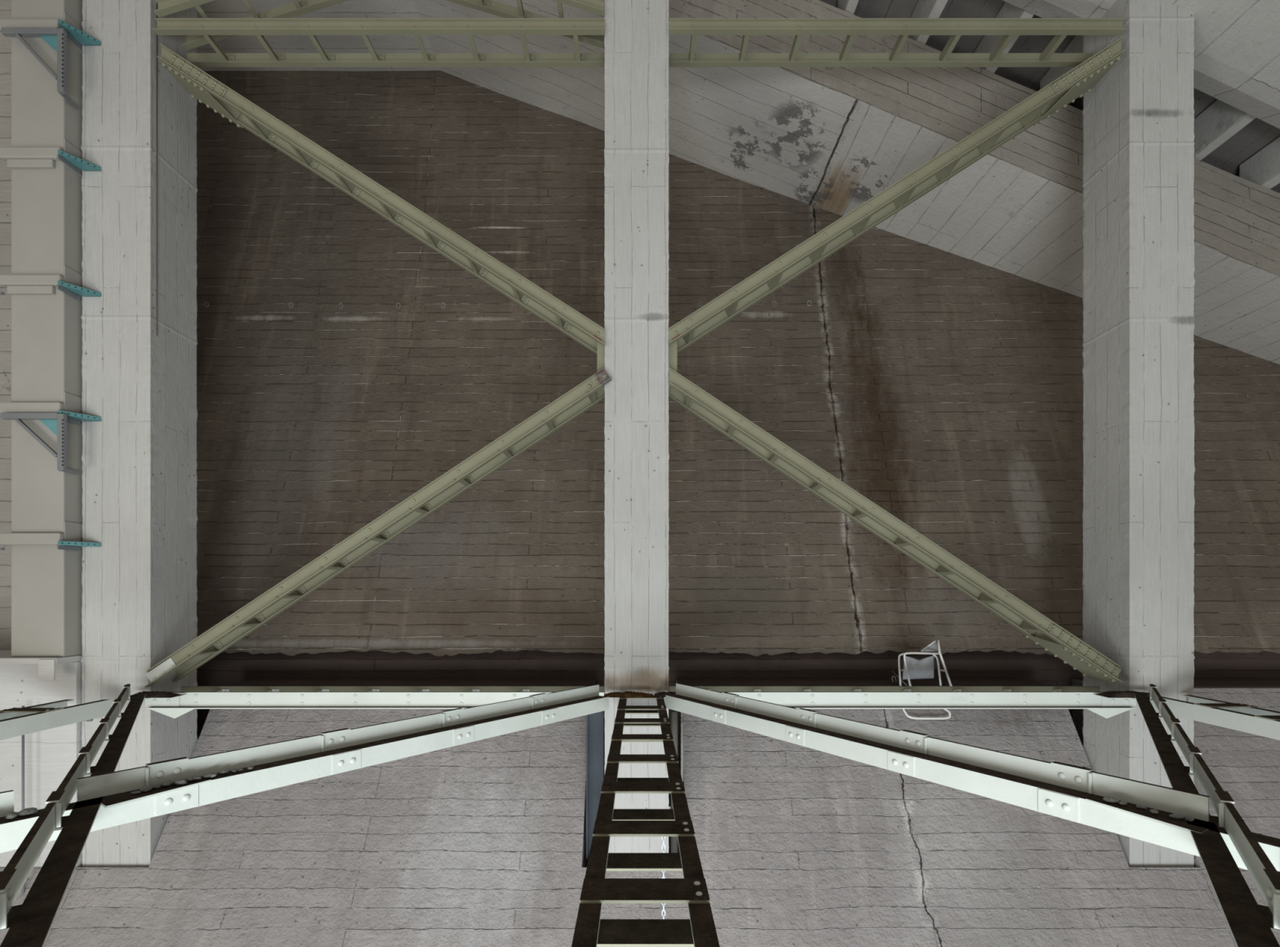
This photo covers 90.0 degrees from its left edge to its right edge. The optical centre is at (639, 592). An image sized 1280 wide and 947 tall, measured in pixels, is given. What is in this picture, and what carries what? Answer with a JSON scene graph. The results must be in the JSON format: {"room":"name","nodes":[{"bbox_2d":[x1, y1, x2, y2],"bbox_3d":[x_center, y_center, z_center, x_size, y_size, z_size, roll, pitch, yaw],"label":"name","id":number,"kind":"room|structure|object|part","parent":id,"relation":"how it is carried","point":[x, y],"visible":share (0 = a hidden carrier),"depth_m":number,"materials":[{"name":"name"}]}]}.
{"room":"industrial hall","nodes":[
{"label":"industrial hall","id":0,"kind":"room"},
{"bbox_2d":[0,0,11,649],"bbox_3d":[-8.700,-2.300,7.020,5.400,14.600,0.840,0,0,0],"label":"wall","id":1,"kind":"structure","parent":0,"point":[5,5],"depth_m":6.60,"materials":[{"name":"concrete"}]},
{"bbox_2d":[0,678,1279,946],"bbox_3d":[0.300,3.019,6.171,23.400,3.963,3.619,0,0,0],"label":"floor","id":2,"kind":"structure","parent":0,"point":[482,842],"depth_m":6.00,"materials":[{"name":"grey concrete"}]},
{"bbox_2d":[21,705,24,895],"bbox_3d":[-5.610,2.316,5.820,0.020,2.568,0.020,0,0,0],"label":"vertical pipe","id":3,"kind":"object","parent":2,"relation":"attached to","point":[22,706],"visible":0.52,"depth_m":5.81,"materials":[{"name":"metal"}]},
{"bbox_2d":[0,649,82,866],"bbox_3d":[-8.322,1.675,6.135,6.156,2.169,0.810,0,0,0],"label":"wall","id":4,"kind":"structure","parent":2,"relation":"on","point":[50,754],"depth_m":5.95,"materials":[{"name":"concrete"}]},
{"bbox_2d":[0,0,82,657],"bbox_3d":[-5.521,-3.005,6.039,0.561,7.190,0.522,0,0,0],"label":"column","id":5,"kind":"structure","parent":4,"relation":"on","point":[46,193],"depth_m":5.83,"materials":[{"name":"concrete"}]},
{"bbox_2d":[0,27,77,110],"bbox_3d":[-5.441,-4.770,5.839,0.557,0.574,0.226,0,0,0],"label":"frame","id":6,"kind":"object","parent":5,"relation":"attached to","point":[55,37],"visible":1,"depth_m":5.73,"materials":[{"name":"metal"}]},
{"bbox_3d":[-5.469,-5.029,5.748,0.500,0.054,0.040,0,0,0],"label":"rail","id":7,"kind":"part","parent":6,"relation":"part of","materials":[{"name":"metal"}]},
{"bbox_3d":[-5.311,-4.920,5.754,0.184,0.161,0.004,0,0,0],"label":"gusset plate","id":8,"kind":"part","parent":6,"relation":"part of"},
{"bbox_3d":[-5.190,-4.765,5.748,0.056,0.563,0.040,0,0,0],"label":"post","id":9,"kind":"part","parent":6,"relation":"part of","materials":[{"name":"metal"}]},
{"bbox_2d":[0,412,77,475],"bbox_3d":[-5.441,-1.349,5.839,0.557,0.516,0.226,0,0,0],"label":"frame","id":10,"kind":"object","parent":5,"relation":"attached to","point":[56,422],"visible":1,"depth_m":5.73,"materials":[{"name":"metal"}]},
{"bbox_3d":[-5.469,-1.581,5.748,0.500,0.054,0.040,0,0,0],"label":"rail","id":11,"kind":"part","parent":10,"relation":"part of","materials":[{"name":"metal"}]},
{"bbox_3d":[-5.311,-1.472,5.754,0.184,0.161,0.004,0,0,0],"label":"gusset plate","id":12,"kind":"part","parent":10,"relation":"part of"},
{"bbox_3d":[-5.190,-1.345,5.748,0.056,0.506,0.040,0,0,0],"label":"post","id":13,"kind":"part","parent":10,"relation":"part of","materials":[{"name":"metal"}]},
{"bbox_2d":[0,699,111,740],"bbox_3d":[-4.911,1.012,2.490,0.400,0.154,6.420,0,0,0],"label":"girder","id":14,"kind":"object","parent":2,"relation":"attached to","point":[14,722],"visible":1,"depth_m":5.17,"materials":[{"name":"metal"}]},
{"bbox_3d":[-5.077,1.022,2.490,0.067,0.136,6.420,0,0,0],"label":"rail","id":15,"kind":"part","parent":14,"relation":"part of","materials":[{"name":"metal"}]},
{"bbox_2d":[80,0,197,866],"bbox_3d":[-4.909,-2.070,6.311,0.658,9.660,0.643,0,0,0],"label":"concrete column","id":16,"kind":"structure","parent":2,"relation":"on","point":[139,476],"depth_m":6.00,"materials":[{"name":"concrete"}]},
{"bbox_2d":[57,18,100,48],"bbox_3d":[-5.144,-5.116,5.872,0.194,0.076,0.244,0,0,0],"label":"bracket","id":17,"kind":"object","parent":16,"relation":"attached to","point":[73,33],"visible":1,"depth_m":5.90,"materials":[{"name":"metal"}]},
{"bbox_3d":[-5.191,-5.120,5.909,0.126,0.004,0.302,0,0,37],"label":"plate","id":18,"kind":"part","parent":17,"relation":"part of","materials":[{"name":"metal"}]},
{"bbox_2d":[57,149,100,174],"bbox_3d":[-5.144,-3.940,5.872,0.194,0.076,0.244,0,0,0],"label":"bracket","id":19,"kind":"object","parent":16,"relation":"attached to","point":[85,166],"visible":1,"depth_m":5.89,"materials":[{"name":"metal"}]},
{"bbox_3d":[-5.191,-3.944,5.909,0.126,0.004,0.302,0,0,37],"label":"plate","id":20,"kind":"part","parent":19,"relation":"part of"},
{"bbox_2d":[57,280,100,300],"bbox_3d":[-5.144,-2.764,5.872,0.194,0.076,0.244,0,0,0],"label":"bracket","id":21,"kind":"object","parent":16,"relation":"attached to","point":[84,292],"visible":1,"depth_m":5.88,"materials":[{"name":"metal"}]},
{"bbox_3d":[-5.191,-2.768,5.909,0.126,0.004,0.302,0,0,37],"label":"plate","id":22,"kind":"part","parent":21,"relation":"part of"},
{"bbox_2d":[57,540,100,551],"bbox_3d":[-5.144,-0.424,5.872,0.194,0.076,0.244,0,0,0],"label":"bracket","id":23,"kind":"object","parent":16,"relation":"attached to","point":[61,544],"visible":1,"depth_m":5.87,"materials":[{"name":"metal"}]},
{"bbox_3d":[-5.191,-0.428,5.909,0.126,0.004,0.302,0,0,37],"label":"plate","id":24,"kind":"part","parent":23,"relation":"part of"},
{"bbox_2d":[57,409,100,425],"bbox_3d":[-5.144,-1.600,5.872,0.194,0.076,0.244,0,0,0],"label":"bracket","id":25,"kind":"object","parent":16,"relation":"attached to","point":[82,417],"visible":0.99,"depth_m":5.90,"materials":[{"name":"metal"}]},
{"bbox_3d":[-5.191,-1.604,5.909,0.126,0.004,0.302,0,0,37],"label":"plate","id":26,"kind":"part","parent":25,"relation":"part of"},
{"bbox_2d":[156,3,157,336],"bbox_3d":[-4.581,-4.005,6.069,0.007,3.150,0.007,0,0,0],"label":"cable","id":27,"kind":"object","parent":16,"relation":"attached to","point":[157,3],"visible":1,"depth_m":6.07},
{"bbox_2d":[586,710,604,858],"bbox_3d":[-0.433,1.851,6.240,0.165,1.398,0.240,0,0,0],"label":"board","id":28,"kind":"object","parent":2,"relation":"attached to","point":[595,722],"visible":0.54,"depth_m":6.18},
{"bbox_2d":[604,0,669,853],"bbox_3d":[-0.033,-2.070,6.313,0.615,9.660,0.641,0,0,0],"label":"concrete column","id":29,"kind":"structure","parent":2,"relation":"on","point":[637,158],"depth_m":6.00,"materials":[{"name":"concrete"}]},
{"bbox_2d":[0,684,608,853],"bbox_3d":[-2.212,0.910,2.944,0.215,0.216,6.499,0,0,36],"label":"brace","id":30,"kind":"object","parent":29,"relation":"attached to","point":[290,762],"visible":1,"depth_m":3.44,"materials":[{"name":"green paint"}]},
{"bbox_2d":[4,811,17,818],"bbox_3d":[-2.515,0.892,2.562,0.046,0.024,0.050,0,0,0],"label":"stone","id":31,"kind":"object","parent":30,"relation":"on","point":[12,815],"visible":1,"depth_m":2.55,"materials":[{"name":"stone"}]},
{"bbox_2d":[17,807,37,815],"bbox_3d":[-2.489,0.891,2.599,0.054,0.025,0.059,0,0,0],"label":"stone","id":32,"kind":"object","parent":30,"relation":"on","point":[29,811],"visible":1,"depth_m":2.59,"materials":[{"name":"stone"}]},
{"bbox_2d":[0,684,146,946],"bbox_3d":[-2.498,0.910,2.885,0.140,0.216,6.870,0,0,-35],"label":"girder","id":33,"kind":"object","parent":30,"relation":"attached to","point":[29,923],"visible":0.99,"depth_m":2.22,"materials":[{"name":"metal"}]},
{"bbox_2d":[130,790,141,794],"bbox_3d":[-2.257,0.897,2.869,0.037,0.014,0.028,0,0,0],"label":"stone","id":34,"kind":"object","parent":30,"relation":"on","point":[136,791],"visible":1,"depth_m":2.86,"materials":[{"name":"stone"}]},
{"bbox_2d":[139,785,152,791],"bbox_3d":[-2.243,0.892,2.907,0.043,0.024,0.059,0,0,-20],"label":"stone","id":35,"kind":"object","parent":30,"relation":"on","point":[145,788],"visible":1,"depth_m":2.90,"materials":[{"name":"stone"}]},
{"bbox_2d":[151,783,160,788],"bbox_3d":[-2.237,0.895,2.955,0.046,0.017,0.033,0,0,0],"label":"stone","id":36,"kind":"object","parent":30,"relation":"on","point":[156,785],"visible":0.92,"depth_m":2.95,"materials":[{"name":"stone"}]},
{"bbox_3d":[-2.194,0.907,2.911,0.074,0.009,0.427,0,0,26],"label":"gusset plate","id":37,"kind":"part","parent":30,"relation":"part of","materials":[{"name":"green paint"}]},
{"bbox_2d":[160,780,174,786],"bbox_3d":[-2.204,0.891,2.988,0.040,0.026,0.059,0,0,22],"label":"stone","id":38,"kind":"object","parent":30,"relation":"on","point":[167,783],"visible":1,"depth_m":2.98,"materials":[{"name":"stone"}]},
{"bbox_3d":[-2.148,0.962,2.972,0.005,0.106,0.170,0,0,36],"label":"splice plate","id":39,"kind":"part","parent":30,"relation":"part of","materials":[{"name":"green paint"}]},
{"bbox_2d":[173,779,186,785],"bbox_3d":[-2.156,0.892,3.007,0.060,0.024,0.039,0,0,0],"label":"stone","id":40,"kind":"object","parent":30,"relation":"on","point":[180,782],"visible":1,"depth_m":2.99,"materials":[{"name":"stone"}]},
{"bbox_2d":[184,776,193,781],"bbox_3d":[-2.151,0.893,3.061,0.035,0.022,0.049,0,0,0],"label":"stone","id":41,"kind":"object","parent":30,"relation":"on","point":[191,778],"visible":0.93,"depth_m":3.05,"materials":[{"name":"stone"}]},
{"bbox_2d":[192,775,200,780],"bbox_3d":[-2.137,0.893,3.080,0.039,0.021,0.048,0,0,-38],"label":"stone","id":42,"kind":"object","parent":30,"relation":"on","point":[195,777],"visible":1,"depth_m":3.07,"materials":[{"name":"stone"}]},
{"bbox_2d":[201,773,211,778],"bbox_3d":[-2.105,0.893,3.118,0.041,0.022,0.054,0,0,8],"label":"stone","id":43,"kind":"object","parent":30,"relation":"on","point":[206,775],"visible":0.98,"depth_m":3.10,"materials":[{"name":"stone"}]},
{"bbox_2d":[209,772,217,777],"bbox_3d":[-2.089,0.893,3.128,0.050,0.022,0.033,0,0,43],"label":"stone","id":44,"kind":"object","parent":30,"relation":"on","point":[212,775],"visible":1,"depth_m":3.11,"materials":[{"name":"stone"}]},
{"bbox_2d":[218,769,229,773],"bbox_3d":[-2.071,0.894,3.187,0.036,0.019,0.040,0,0,0],"label":"stone","id":45,"kind":"object","parent":30,"relation":"on","point":[223,771],"visible":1,"depth_m":3.18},
{"bbox_2d":[247,765,253,769],"bbox_3d":[-1.989,0.896,3.268,0.028,0.016,0.040,0,0,-22],"label":"stone","id":46,"kind":"object","parent":30,"relation":"on","point":[250,767],"visible":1,"depth_m":3.26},
{"bbox_3d":[-1.665,0.962,3.634,0.005,0.106,0.170,0,0,36],"label":"splice plate","id":47,"kind":"part","parent":30,"relation":"part of","materials":[{"name":"green paint"}]},
{"bbox_3d":[-1.182,0.962,4.296,0.005,0.106,0.170,0,0,36],"label":"splice plate","id":48,"kind":"part","parent":30,"relation":"part of","materials":[{"name":"green paint"}]},
{"bbox_3d":[-0.698,0.962,4.959,0.005,0.106,0.170,0,0,36],"label":"splice plate","id":49,"kind":"part","parent":30,"relation":"part of","materials":[{"name":"green paint"}]},
{"bbox_2d":[145,685,604,718],"bbox_3d":[-2.473,1.054,6.130,4.277,0.248,0.425,0,0,0],"label":"steel beam","id":50,"kind":"structure","parent":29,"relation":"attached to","point":[196,696],"depth_m":5.97,"materials":[{"name":"metal"}]},
{"bbox_2d":[129,690,186,697],"bbox_3d":[-4.425,0.921,5.835,0.450,0.047,0.210,0,0,0],"label":"heap","id":51,"kind":"object","parent":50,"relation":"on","point":[152,694],"visible":0.88,"depth_m":5.79,"materials":[{"name":"soil"}]},
{"bbox_3d":[-4.451,1.008,5.965,0.320,0.116,0.006,0,0,0],"label":"gusset plate","id":52,"kind":"part","parent":50,"relation":"part of","materials":[{"name":"green paint"}]},
{"bbox_3d":[-4.371,1.129,5.974,0.460,0.098,0.008,0,0,0],"label":"gusset plate","id":53,"kind":"part","parent":50,"relation":"part of","materials":[{"name":"green paint"}]},
{"bbox_2d":[144,367,611,687],"bbox_3d":[-2.434,-0.600,6.125,4.341,2.968,0.437,0,0,0],"label":"diagonal brace","id":54,"kind":"object","parent":29,"relation":"attached to","point":[590,392],"visible":1,"depth_m":5.97,"materials":[{"name":"green paint"}]},
{"bbox_3d":[-4.462,0.725,5.964,0.284,0.232,0.010,0,0,0],"label":"splice plate","id":55,"kind":"part","parent":54,"relation":"part of","materials":[{"name":"green paint"}]},
{"bbox_2d":[152,18,604,66],"bbox_3d":[-2.418,-5.268,6.130,4.179,0.130,0.425,0,0,0],"label":"steel beam","id":56,"kind":"structure","parent":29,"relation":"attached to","point":[206,28],"depth_m":5.97,"materials":[{"name":"metal"}]},
{"bbox_2d":[153,0,350,50],"bbox_3d":[-3.561,-5.722,6.130,1.869,0.709,0.425,0,0,0],"label":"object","id":57,"kind":"object","parent":56,"relation":"attached to","point":[166,7],"visible":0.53,"depth_m":6.29,"materials":[{"name":"green paint"}]},
{"bbox_2d":[156,43,604,372],"bbox_3d":[-2.399,-3.582,6.130,4.142,3.043,0.425,0,0,0],"label":"diagonal brace","id":58,"kind":"object","parent":29,"relation":"attached to","point":[197,83],"visible":1,"depth_m":5.97,"materials":[{"name":"green paint"}]},
{"bbox_3d":[-4.128,-4.809,5.964,0.572,0.413,0.010,0,0,0],"label":"splice plate","id":59,"kind":"part","parent":58,"relation":"part of","materials":[{"name":"green paint"}]},
{"bbox_3d":[-4.203,-4.771,6.141,0.534,0.347,0.403,0,0,0],"label":"tie plate","id":60,"kind":"part","parent":58,"relation":"part of","materials":[{"name":"green paint"}]},
{"bbox_3d":[-4.196,-4.853,6.321,0.526,0.389,0.008,0,0,0],"label":"splice plate","id":61,"kind":"part","parent":58,"relation":"part of","materials":[{"name":"green paint"}]},
{"bbox_3d":[-0.368,-2.212,6.060,0.076,0.303,0.012,0,0,0],"label":"gusset plate","id":62,"kind":"part","parent":58,"relation":"part of","materials":[{"name":"green paint"}]},
{"bbox_2d":[445,0,604,48],"bbox_3d":[-1.302,-5.742,6.130,1.934,0.727,0.425,0,0,0],"label":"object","id":63,"kind":"object","parent":29,"relation":"attached to","point":[490,6],"visible":0.59,"depth_m":6.30,"materials":[{"name":"green paint"}]},
{"bbox_2d":[571,694,719,946],"bbox_3d":[0.015,1.012,2.616,0.400,0.154,6.672,0,0,0],"label":"girder","id":64,"kind":"object","parent":29,"relation":"attached to","point":[590,931],"visible":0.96,"depth_m":2.42,"materials":[{"name":"metal"}]},
{"bbox_3d":[-0.151,1.022,2.616,0.067,0.136,6.672,0,0,0],"label":"rail","id":65,"kind":"part","parent":64,"relation":"part of","materials":[{"name":"metal"}]},
{"bbox_2d":[603,690,653,697],"bbox_3d":[-0.105,0.923,5.835,0.450,0.039,0.210,0,0,0],"label":"heap","id":66,"kind":"object","parent":64,"relation":"on","point":[616,694],"visible":0.98,"depth_m":5.78,"materials":[{"name":"soil"}]},
{"bbox_2d":[661,836,666,919],"bbox_3d":[0.122,1.808,3.300,0.017,1.195,0.018,0,0,45],"label":"hanging chain","id":67,"kind":"object","parent":64,"relation":"hanging from","point":[663,838],"visible":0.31,"depth_m":3.30,"materials":[{"name":"metal"}]},
{"bbox_2d":[653,691,675,697],"bbox_3d":[0.246,0.924,5.853,0.228,0.037,0.210,0,0,0],"label":"heap","id":68,"kind":"object","parent":64,"relation":"on","point":[662,694],"visible":0.73,"depth_m":5.81,"materials":[{"name":"soil"}]},
{"bbox_3d":[0.181,1.022,2.616,0.067,0.136,6.672,0,0,0],"label":"rail","id":69,"kind":"part","parent":64,"relation":"part of","materials":[{"name":"metal"}]},
{"bbox_2d":[670,711,678,853],"bbox_3d":[0.327,1.830,6.120,0.072,1.380,0.072,0,0,0],"label":"drain pipe","id":70,"kind":"object","parent":29,"relation":"attached to","point":[673,714],"visible":0.5,"depth_m":6.09,"materials":[{"name":"metal"}]},
{"bbox_2d":[668,367,1123,684],"bbox_3d":[2.401,-0.619,6.130,4.258,2.943,0.425,0,0,0],"label":"diagonal brace","id":71,"kind":"object","parent":29,"relation":"attached to","point":[1034,625],"visible":1,"depth_m":5.97,"materials":[{"name":"green paint"}]},
{"bbox_3d":[4.208,0.594,6.321,0.643,0.474,0.008,0,0,0],"label":"splice plate","id":72,"kind":"part","parent":71,"relation":"part of","materials":[{"name":"green paint"}]},
{"bbox_3d":[4.130,0.630,6.141,0.670,0.447,0.403,0,0,0],"label":"tie plate","id":73,"kind":"part","parent":71,"relation":"part of","materials":[{"name":"green paint"}]},
{"bbox_3d":[4.135,0.545,5.964,0.701,0.508,0.010,0,0,0],"label":"splice plate","id":74,"kind":"part","parent":71,"relation":"part of","materials":[{"name":"green paint"}]},
{"bbox_2d":[668,36,1125,374],"bbox_3d":[2.381,-3.612,6.130,4.225,3.103,0.425,0,0,0],"label":"diagonal brace","id":75,"kind":"object","parent":29,"relation":"attached to","point":[1080,80],"visible":1,"depth_m":5.97,"materials":[{"name":"green paint"}]},
{"bbox_3d":[0.311,-2.218,6.060,0.080,0.315,0.012,0,0,0],"label":"gusset plate","id":76,"kind":"part","parent":75,"relation":"part of","materials":[{"name":"green paint"}]},
{"bbox_3d":[4.205,-4.903,6.321,0.556,0.408,0.008,0,0,0],"label":"splice plate","id":77,"kind":"part","parent":75,"relation":"part of","materials":[{"name":"green paint"}]},
{"bbox_3d":[4.209,-4.819,6.141,0.569,0.369,0.403,0,0,0],"label":"tie plate","id":78,"kind":"part","parent":75,"relation":"part of","materials":[{"name":"green paint"}]},
{"bbox_3d":[4.135,-4.858,5.964,0.605,0.435,0.010,0,0,0],"label":"splice plate","id":79,"kind":"part","parent":75,"relation":"part of","materials":[{"name":"green paint"}]},
{"bbox_2d":[669,18,1126,66],"bbox_3d":[2.386,-5.268,6.130,4.230,0.130,0.425,0,0,0],"label":"steel beam","id":80,"kind":"structure","parent":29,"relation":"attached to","point":[956,28],"depth_m":5.97,"materials":[{"name":"metal"}]},
{"bbox_2d":[665,683,1279,871],"bbox_3d":[1.877,0.910,2.987,0.215,0.216,6.250,0,0,-31],"label":"brace","id":81,"kind":"object","parent":29,"relation":"attached to","point":[1076,793],"visible":0.99,"depth_m":3.21,"materials":[{"name":"green paint"}]},
{"bbox_3d":[0.613,0.962,4.998,0.005,0.106,0.170,0,0,-31],"label":"splice plate","id":82,"kind":"part","parent":81,"relation":"part of","materials":[{"name":"green paint"}]},
{"bbox_3d":[1.039,0.962,4.297,0.005,0.106,0.170,0,0,-31],"label":"splice plate","id":83,"kind":"part","parent":81,"relation":"part of","materials":[{"name":"green paint"}]},
{"bbox_3d":[1.465,0.962,3.596,0.005,0.106,0.170,0,0,-31],"label":"splice plate","id":84,"kind":"part","parent":81,"relation":"part of","materials":[{"name":"green paint"}]},
{"bbox_3d":[1.891,0.962,2.896,0.005,0.106,0.170,0,0,-31],"label":"splice plate","id":85,"kind":"part","parent":81,"relation":"part of","materials":[{"name":"green paint"}]},
{"bbox_2d":[1102,796,1119,803],"bbox_3d":[2.024,0.892,2.752,0.055,0.024,0.043,0,0,28],"label":"stone","id":86,"kind":"object","parent":81,"relation":"on","point":[1109,799],"visible":1,"depth_m":2.74,"materials":[{"name":"stone"}]},
{"bbox_2d":[1119,800,1127,805],"bbox_3d":[2.051,0.895,2.719,0.039,0.017,0.035,0,0,0],"label":"stone","id":87,"kind":"object","parent":81,"relation":"on","point":[1122,802],"visible":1,"depth_m":2.71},
{"bbox_2d":[1135,804,1146,808],"bbox_3d":[2.097,0.897,2.679,0.026,0.014,0.034,0,0,-22],"label":"stone","id":88,"kind":"object","parent":81,"relation":"on","point":[1139,806],"visible":1,"depth_m":2.67,"materials":[{"name":"stone"}]},
{"bbox_3d":[2.029,0.907,2.603,0.075,0.009,0.420,0,0,-31],"label":"gusset plate","id":89,"kind":"part","parent":81,"relation":"part of","materials":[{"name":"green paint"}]},
{"bbox_2d":[1149,808,1158,813],"bbox_3d":[2.101,0.896,2.615,0.032,0.017,0.041,0,0,0],"label":"stone","id":90,"kind":"object","parent":81,"relation":"on","point":[1152,811],"visible":1,"depth_m":2.61,"materials":[{"name":"stone"}]},
{"bbox_2d":[1168,813,1185,818],"bbox_3d":[2.142,0.893,2.552,0.047,0.022,0.038,0,0,0],"label":"stone","id":91,"kind":"object","parent":81,"relation":"on","point":[1175,815],"visible":1,"depth_m":2.54,"materials":[{"name":"stone"}]},
{"bbox_2d":[1133,684,1279,946],"bbox_3d":[2.498,0.910,2.885,0.140,0.216,6.870,0,0,35],"label":"brace","id":92,"kind":"object","parent":81,"relation":"attached to","point":[1250,923],"visible":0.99,"depth_m":2.21,"materials":[{"name":"green paint"}]},
{"bbox_2d":[1183,815,1194,821],"bbox_3d":[2.174,0.895,2.532,0.032,0.017,0.044,0,0,0],"label":"stone","id":93,"kind":"object","parent":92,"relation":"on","point":[1187,817],"visible":1,"depth_m":2.52,"materials":[{"name":"stone"}]},
{"bbox_2d":[680,711,683,782],"bbox_3d":[0.402,1.830,6.120,0.024,1.380,0.024,0,0,0],"label":"pipe","id":94,"kind":"object","parent":2,"relation":"attached to","point":[682,713],"visible":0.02,"depth_m":6.11,"materials":[{"name":"metal"}]},
{"bbox_2d":[196,648,1279,806],"bbox_3d":[2.700,1.560,7.464,21.000,2.040,1.032,0,0,0],"label":"ledge","id":95,"kind":"structure","parent":2,"relation":"attached to","point":[536,667],"depth_m":7.71,"materials":[{"name":"concrete"}]},
{"bbox_2d":[891,640,951,719],"bbox_3d":[3.069,0.914,6.892,0.646,0.815,0.512,0,0,0],"label":"folding chair","id":96,"kind":"object","parent":2,"relation":"on","point":[913,668],"visible":0.88,"depth_m":6.88,"materials":[{"name":"white paint"}]},
{"bbox_3d":[2.841,0.983,7.140,0.073,0.110,0.016,0,0,0],"label":"leg","id":97,"kind":"part","parent":96,"relation":"part of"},
{"bbox_3d":[2.882,0.972,7.050,0.152,0.199,0.192,0,0,0],"label":"leg","id":98,"kind":"part","parent":96,"relation":"part of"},
{"bbox_3d":[2.822,0.840,6.934,0.052,0.381,0.139,0,0,7],"label":"leg","id":99,"kind":"part","parent":96,"relation":"part of","materials":[{"name":"white paint"}]},
{"bbox_3d":[3.023,0.816,6.916,0.372,0.272,0.149,0,0,0],"label":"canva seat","id":100,"kind":"part","parent":96,"relation":"part of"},
{"bbox_3d":[2.983,0.835,6.768,0.396,0.406,0.022,0,0,0],"label":"frame","id":101,"kind":"part","parent":96,"relation":"part of","materials":[{"name":"white paint"}]},
{"bbox_3d":[3.219,0.842,6.930,0.199,0.377,0.025,0,0,-41],"label":"leg","id":102,"kind":"part","parent":96,"relation":"part of","materials":[{"name":"white paint"}]},
{"bbox_3d":[3.238,0.780,6.789,0.164,0.546,0.065,0,0,0],"label":"leg","id":103,"kind":"part","parent":96,"relation":"part of","materials":[{"name":"white paint"}]},
{"bbox_2d":[1082,0,1195,866],"bbox_3d":[4.891,-1.620,6.313,0.618,8.760,0.643,0,0,0],"label":"concrete column","id":104,"kind":"structure","parent":2,"relation":"on","point":[1139,468],"depth_m":6.00,"materials":[{"name":"concrete"}]},
{"bbox_2d":[669,685,1136,718],"bbox_3d":[2.446,1.054,6.130,4.354,0.248,0.425,0,0,0],"label":"steel beam","id":105,"kind":"structure","parent":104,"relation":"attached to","point":[794,696],"depth_m":5.97,"materials":[{"name":"metal"}]},
{"bbox_3d":[4.383,1.129,5.974,0.460,0.098,0.008,0,0,0],"label":"gusset plate","id":106,"kind":"part","parent":105,"relation":"part of","materials":[{"name":"green paint"}]},
{"bbox_3d":[4.463,1.008,5.965,0.320,0.116,0.006,0,0,0],"label":"gusset plate","id":107,"kind":"part","parent":105,"relation":"part of","materials":[{"name":"green paint"}]},
{"bbox_2d":[1093,689,1164,697],"bbox_3d":[4.455,0.919,5.835,0.510,0.052,0.210,0,0,0],"label":"heap","id":108,"kind":"object","parent":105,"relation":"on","point":[1110,694],"visible":0.73,"depth_m":5.77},
{"bbox_2d":[1002,0,1279,128],"bbox_3d":[6.210,-5.223,5.454,7.020,4.190,2.508,0,0,0],"label":"ceiling","id":109,"kind":"structure","parent":104,"relation":"on","point":[1237,42],"depth_m":6.21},
{"bbox_2d":[1150,694,1279,740],"bbox_3d":[4.911,1.012,2.616,0.400,0.154,6.672,0,0,0],"label":"girder","id":110,"kind":"object","parent":104,"relation":"attached to","point":[1252,719],"visible":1,"depth_m":5.25,"materials":[{"name":"metal"}]},
{"bbox_3d":[5.077,1.022,2.616,0.067,0.136,6.672,0,0,0],"label":"rail","id":111,"kind":"part","parent":110,"relation":"part of","materials":[{"name":"metal"}]},
{"bbox_2d":[196,70,1279,656],"bbox_3d":[2.700,-4.423,8.848,22.200,10.354,2.722,0,0,0],"label":"wall","id":112,"kind":"structure","parent":0,"point":[944,389],"depth_m":8.59,"materials":[{"name":"brown concrete"}]},
{"bbox_2d":[196,0,1279,364],"bbox_3d":[1.320,-5.162,9.600,24.240,7.933,4.200,0,0,0],"label":"wall","id":113,"kind":"structure","parent":0,"point":[833,140],"depth_m":8.15,"materials":[{"name":"white concrete"}]},
{"bbox_2d":[818,0,1279,193],"bbox_3d":[1.500,-6.217,6.750,24.600,7.406,9.900,0,0,0],"label":"ceiling","id":114,"kind":"structure","parent":0,"point":[1258,134],"depth_m":7.64,"materials":[{"name":"concrete"}]},
{"bbox_2d":[837,0,858,14],"bbox_3d":[2.460,-7.019,7.260,0.102,0.467,1.080,0,0,0],"label":"rib","id":115,"kind":"object","parent":114,"relation":"attached to","point":[848,6],"visible":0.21,"depth_m":7.48,"materials":[{"name":"concrete"}]},
{"bbox_2d":[907,0,947,44],"bbox_3d":[3.300,-6.666,7.260,0.102,0.467,1.080,0,0,0],"label":"rib","id":116,"kind":"object","parent":114,"relation":"attached to","point":[924,9],"visible":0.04,"depth_m":7.29,"materials":[{"name":"concrete"}]},
{"bbox_2d":[973,2,1034,73],"bbox_3d":[4.110,-6.326,7.260,0.102,0.467,1.080,0,0,0],"label":"rib","id":117,"kind":"object","parent":114,"relation":"attached to","point":[988,43],"visible":0.28,"depth_m":7.19,"materials":[{"name":"concrete"}]},
{"bbox_2d":[1040,35,1083,89],"bbox_3d":[4.920,-5.986,7.260,0.102,0.467,1.080,0,0,0],"label":"rib","id":118,"kind":"object","parent":114,"relation":"attached to","point":[1076,46],"visible":0.19,"depth_m":7.35,"materials":[{"name":"concrete"}]},
{"bbox_2d":[1193,99,1256,160],"bbox_3d":[6.540,-5.305,7.260,0.102,0.467,1.080,0,0,0],"label":"rib","id":119,"kind":"object","parent":114,"relation":"attached to","point":[1220,121],"visible":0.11,"depth_m":7.22,"materials":[{"name":"concrete"}]},
{"bbox_2d":[1239,137,1279,189],"bbox_3d":[7.350,-4.965,7.260,0.102,0.467,1.080,0,0,0],"label":"rib","id":120,"kind":"object","parent":114,"relation":"attached to","point":[1263,168],"visible":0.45,"depth_m":7.48,"materials":[{"name":"concrete"}]}
]}

